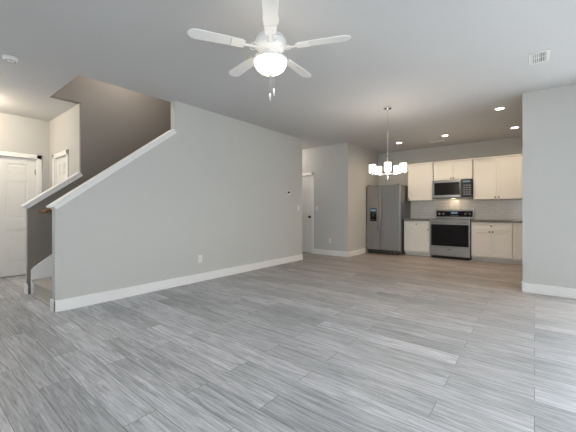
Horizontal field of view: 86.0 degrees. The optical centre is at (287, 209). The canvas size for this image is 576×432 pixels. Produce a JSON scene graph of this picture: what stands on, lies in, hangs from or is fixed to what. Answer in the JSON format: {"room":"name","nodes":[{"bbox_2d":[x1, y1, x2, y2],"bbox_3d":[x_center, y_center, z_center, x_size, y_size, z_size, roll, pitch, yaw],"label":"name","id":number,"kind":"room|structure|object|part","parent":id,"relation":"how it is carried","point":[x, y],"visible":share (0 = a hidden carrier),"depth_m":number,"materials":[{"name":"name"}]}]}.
{"room":"living room","nodes":[
{"label":"living room","id":0,"kind":"room"},
{"bbox_2d":[0,252,575,431],"bbox_3d":[-0.130,1.180,4.326,9.600,0.100,11.400,0,0,39],"label":"floor","id":1,"kind":"structure","parent":0,"point":[368,342],"depth_m":2.42,"materials":[{"name":"grey laminate"}]},
{"bbox_2d":[32,277,51,302],"bbox_3d":[-1.771,-0.390,5.440,1.023,3.040,4.099,0,0,39],"label":"stairs","id":2,"kind":"structure","parent":1,"relation":"on","point":[43,288],"depth_m":3.95,"materials":[{"name":"carpet"}]},
{"bbox_2d":[367,184,409,254],"bbox_3d":[2.647,0.231,8.168,0.875,1.759,0.871,0,0,39],"label":"fridge","id":3,"kind":"object","parent":1,"relation":"on","point":[388,209],"visible":0.94,"depth_m":7.85,"materials":[{"name":"silver metal"}]},
{"bbox_2d":[404,220,431,256],"bbox_3d":[3.332,0.696,7.799,0.607,0.868,0.646,0,0,39],"label":"base cabinet","id":4,"kind":"object","parent":1,"relation":"on","point":[416,238],"visible":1,"depth_m":7.58,"materials":[{"name":"white wood"}]},
{"bbox_2d":[403,218,429,220],"bbox_3d":[3.335,0.239,7.803,0.616,0.039,0.637,0,0,39],"label":"countertop","id":5,"kind":"structure","parent":4,"relation":"on","point":[419,219],"depth_m":7.59,"materials":[{"name":"stone"}]},
{"bbox_2d":[430,210,474,259],"bbox_3d":[3.880,0.562,7.309,0.841,1.135,0.710,0,0,39],"label":"range","id":6,"kind":"object","parent":1,"relation":"on","point":[450,234],"visible":1,"depth_m":7.12,"materials":[{"name":"silver metal"}]},
{"bbox_2d":[471,222,512,263],"bbox_3d":[4.532,0.696,6.841,0.742,0.868,0.646,0,0,39],"label":"base cabinet","id":7,"kind":"object","parent":1,"relation":"on","point":[491,241],"visible":1,"depth_m":6.61,"materials":[{"name":"white wood"}]},
{"bbox_2d":[471,219,521,222],"bbox_3d":[5.032,0.239,6.448,2.021,0.039,0.637,0,0,39],"label":"countertop","id":8,"kind":"structure","parent":7,"relation":"on","point":[487,220],"depth_m":6.54,"materials":[{"name":"stone"}]},
{"bbox_2d":[513,223,521,264],"bbox_3d":[5.064,0.696,6.417,0.611,0.868,0.646,0,0,39],"label":"base cabinet","id":9,"kind":"object","parent":1,"relation":"on","point":[517,243],"visible":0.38,"depth_m":6.34,"materials":[{"name":"white wood"}]},
{"bbox_2d":[0,75,575,300],"bbox_3d":[-0.130,-1.570,4.326,9.600,5.400,11.400,0,0,39],"label":"wall","id":10,"kind":"structure","parent":0,"point":[211,188],"depth_m":4.77,"materials":[{"name":"grey paint"}]},
{"bbox_2d":[0,156,35,276],"bbox_3d":[-4.756,0.109,5.135,0.109,2.018,0.905,0,0,39],"label":"front door","id":11,"kind":"structure","parent":10,"relation":"in","point":[17,182],"depth_m":5.28,"materials":[{"name":"white wood"}]},
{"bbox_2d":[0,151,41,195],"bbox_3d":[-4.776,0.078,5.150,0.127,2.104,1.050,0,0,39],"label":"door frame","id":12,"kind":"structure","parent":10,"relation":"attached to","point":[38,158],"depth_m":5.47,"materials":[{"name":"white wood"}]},
{"bbox_2d":[24,283,27,293],"bbox_3d":[-3.382,1.065,4.443,0.050,0.130,0.636,0,0,39],"label":"baseboard","id":13,"kind":"structure","parent":10,"relation":"attached to","point":[25,285],"depth_m":4.16,"materials":[{"name":"white wood"}]},
{"bbox_2d":[20,192,43,207],"bbox_3d":[-3.347,-0.293,4.406,0.158,0.547,0.697,0,0,39],"label":"trim","id":14,"kind":"structure","parent":10,"relation":"on","point":[40,197],"depth_m":4.19,"materials":[{"name":"white wood"}]},
{"bbox_2d":[31,254,51,293],"bbox_3d":[-2.183,-0.566,5.760,0.018,3.393,4.100,0,0,39],"label":"trim","id":15,"kind":"structure","parent":10,"relation":"attached to","point":[42,269],"depth_m":4.24,"materials":[{"name":"white wood"}]},
{"bbox_2d":[39,208,50,212],"bbox_3d":[-2.350,-1.174,5.497,0.105,2.431,3.314,0,0,39],"label":"handrail","id":16,"kind":"object","parent":10,"relation":"attached to","point":[45,210],"visible":0.19,"depth_m":4.23,"materials":[{"name":"brown wood"}]},
{"bbox_2d":[52,149,68,186],"bbox_3d":[-3.808,0.078,5.248,0.800,2.104,0.127,0,0,39],"label":"door frame","id":17,"kind":"structure","parent":10,"relation":"attached to","point":[56,156],"depth_m":5.37,"materials":[{"name":"white wood"}]},
{"bbox_2d":[57,156,65,183],"bbox_3d":[-3.829,0.109,5.220,0.655,2.018,0.109,0,0,39],"label":"closet door","id":18,"kind":"structure","parent":10,"relation":"in","point":[61,168],"depth_m":5.29,"materials":[{"name":"white wood"}]},
{"bbox_2d":[44,129,175,209],"bbox_3d":[-2.170,-0.594,3.998,0.158,1.188,1.527,0,0,39],"label":"trim","id":19,"kind":"structure","parent":10,"relation":"on","point":[85,186],"depth_m":3.97,"materials":[{"name":"white wood"}]},
{"bbox_2d":[51,254,302,312],"bbox_3d":[-1.132,1.065,5.218,0.041,0.130,4.656,0,0,39],"label":"baseboard","id":20,"kind":"structure","parent":10,"relation":"attached to","point":[92,299],"depth_m":4.29,"materials":[{"name":"white wood"}]},
{"bbox_2d":[302,176,310,252],"bbox_3d":[0.329,0.109,8.285,0.755,2.018,0.109,0,0,39],"label":"hall door","id":21,"kind":"structure","parent":10,"relation":"in","point":[306,213],"depth_m":8.19,"materials":[{"name":"white wood"}]},
{"bbox_2d":[302,172,313,253],"bbox_3d":[0.352,0.078,8.312,0.900,2.104,0.127,0,0,39],"label":"door frame","id":22,"kind":"structure","parent":10,"relation":"attached to","point":[312,208],"depth_m":8.01,"materials":[{"name":"white wood"}]},
{"bbox_2d":[314,249,348,256],"bbox_3d":[1.056,1.065,7.681,0.986,0.130,0.016,0,0,39],"label":"baseboard","id":23,"kind":"structure","parent":10,"relation":"attached to","point":[316,251],"depth_m":7.65,"materials":[{"name":"white wood"}]},
{"bbox_2d":[349,248,365,256],"bbox_3d":[1.743,1.065,7.764,0.016,0.130,0.950,0,0,39],"label":"baseboard","id":24,"kind":"structure","parent":10,"relation":"attached to","point":[360,251],"depth_m":7.75,"materials":[{"name":"white wood"}]},
{"bbox_2d":[408,163,435,200],"bbox_3d":[3.423,-0.695,7.912,0.607,0.910,0.356,0,0,39],"label":"upper cabinet","id":25,"kind":"object","parent":10,"relation":"attached to","point":[420,178],"visible":1,"depth_m":7.79,"materials":[{"name":"white wood"}]},
{"bbox_2d":[434,160,472,180],"bbox_3d":[3.996,-0.934,7.454,0.837,0.432,0.356,0,0,39],"label":"upper cabinet","id":26,"kind":"object","parent":10,"relation":"attached to","point":[455,170],"visible":1,"depth_m":7.32,"materials":[{"name":"white wood"}]},
{"bbox_2d":[432,179,472,198],"bbox_3d":[3.957,-0.491,7.406,0.837,0.442,0.473,0,0,39],"label":"microwave","id":27,"kind":"object","parent":26,"relation":"attached to","point":[454,189],"visible":1,"depth_m":7.24,"materials":[{"name":"silver metal"}]},
{"bbox_2d":[411,199,521,219],"bbox_3d":[4.764,-0.011,7.066,3.770,0.455,0.008,0,0,39],"label":"backsplash","id":28,"kind":"structure","parent":10,"relation":"attached to","point":[508,209],"depth_m":7.28,"materials":[{"name":"tile"}]},
{"bbox_2d":[473,156,521,199],"bbox_3d":[4.687,-0.695,6.903,0.907,0.910,0.356,0,0,39],"label":"upper cabinet","id":29,"kind":"object","parent":10,"relation":"attached to","point":[497,178],"visible":0.9,"depth_m":6.78,"materials":[{"name":"white wood"}]},
{"bbox_2d":[408,154,521,165],"bbox_3d":[4.475,-1.169,7.084,3.285,0.032,0.337,0,0,39],"label":"crown molding","id":30,"kind":"structure","parent":29,"relation":"on","point":[467,159],"depth_m":7.12,"materials":[{"name":"white wood"}]},
{"bbox_2d":[521,281,575,298],"bbox_3d":[3.894,1.065,3.737,1.716,0.130,0.020,0,0,39],"label":"baseboard","id":31,"kind":"structure","parent":10,"relation":"attached to","point":[557,291],"depth_m":4.08,"materials":[{"name":"white wood"}]},
{"bbox_2d":[0,0,575,153],"bbox_3d":[-0.130,-2.990,4.326,9.600,2.760,11.400,0,0,39],"label":"ceiling","id":32,"kind":"structure","parent":0,"point":[457,71],"depth_m":3.35,"materials":[{"name":"grey paint"}]},
{"bbox_2d":[2,54,18,62],"bbox_3d":[-2.927,-1.589,3.258,0.136,0.042,0.136,0,0,39],"label":"smoke detector","id":33,"kind":"object","parent":32,"relation":"attached to","point":[10,58],"visible":0.98,"depth_m":3.23,"materials":[{"name":"white plastic"}]},
{"bbox_2d":[187,0,350,99],"bbox_3d":[-0.136,-1.247,2.616,1.253,0.724,1.234,0,0,39],"label":"ceiling fan","id":34,"kind":"object","parent":32,"relation":"hanging from","point":[270,59],"visible":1,"depth_m":2.47,"materials":[{"name":"white painted metal"},{"name":"white painted wood"},{"name":"frosted glass"}]},
{"bbox_3d":[-0.146,-1.185,2.574,0.270,0.100,0.270,0,0,39],"label":"lamp shade","id":35,"kind":"part","parent":34,"relation":"part of","materials":[{"name":"white glass"}]},
{"bbox_2d":[369,106,406,179],"bbox_3d":[1.581,-1.037,4.834,0.538,1.144,0.554,0,0,39],"label":"chandelier","id":36,"kind":"object","parent":32,"relation":"hanging from","point":[377,170],"visible":1,"depth_m":4.82,"materials":[{"name":"silver metal"}]},
{"bbox_2d":[493,106,506,110],"bbox_3d":[3.351,-1.604,4.887,0.180,0.012,0.180,0,0,39],"label":"recessed light","id":37,"kind":"object","parent":32,"relation":"in","point":[499,108],"visible":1,"depth_m":4.88,"materials":[{"name":"white"}]},
{"bbox_2d":[528,49,549,64],"bbox_3d":[2.641,-1.605,3.253,0.170,0.010,0.300,0,0,39],"label":"ceiling vent","id":38,"kind":"object","parent":32,"relation":"in","point":[538,57],"visible":1,"depth_m":3.24,"materials":[{"name":"white metal"}]}
]}

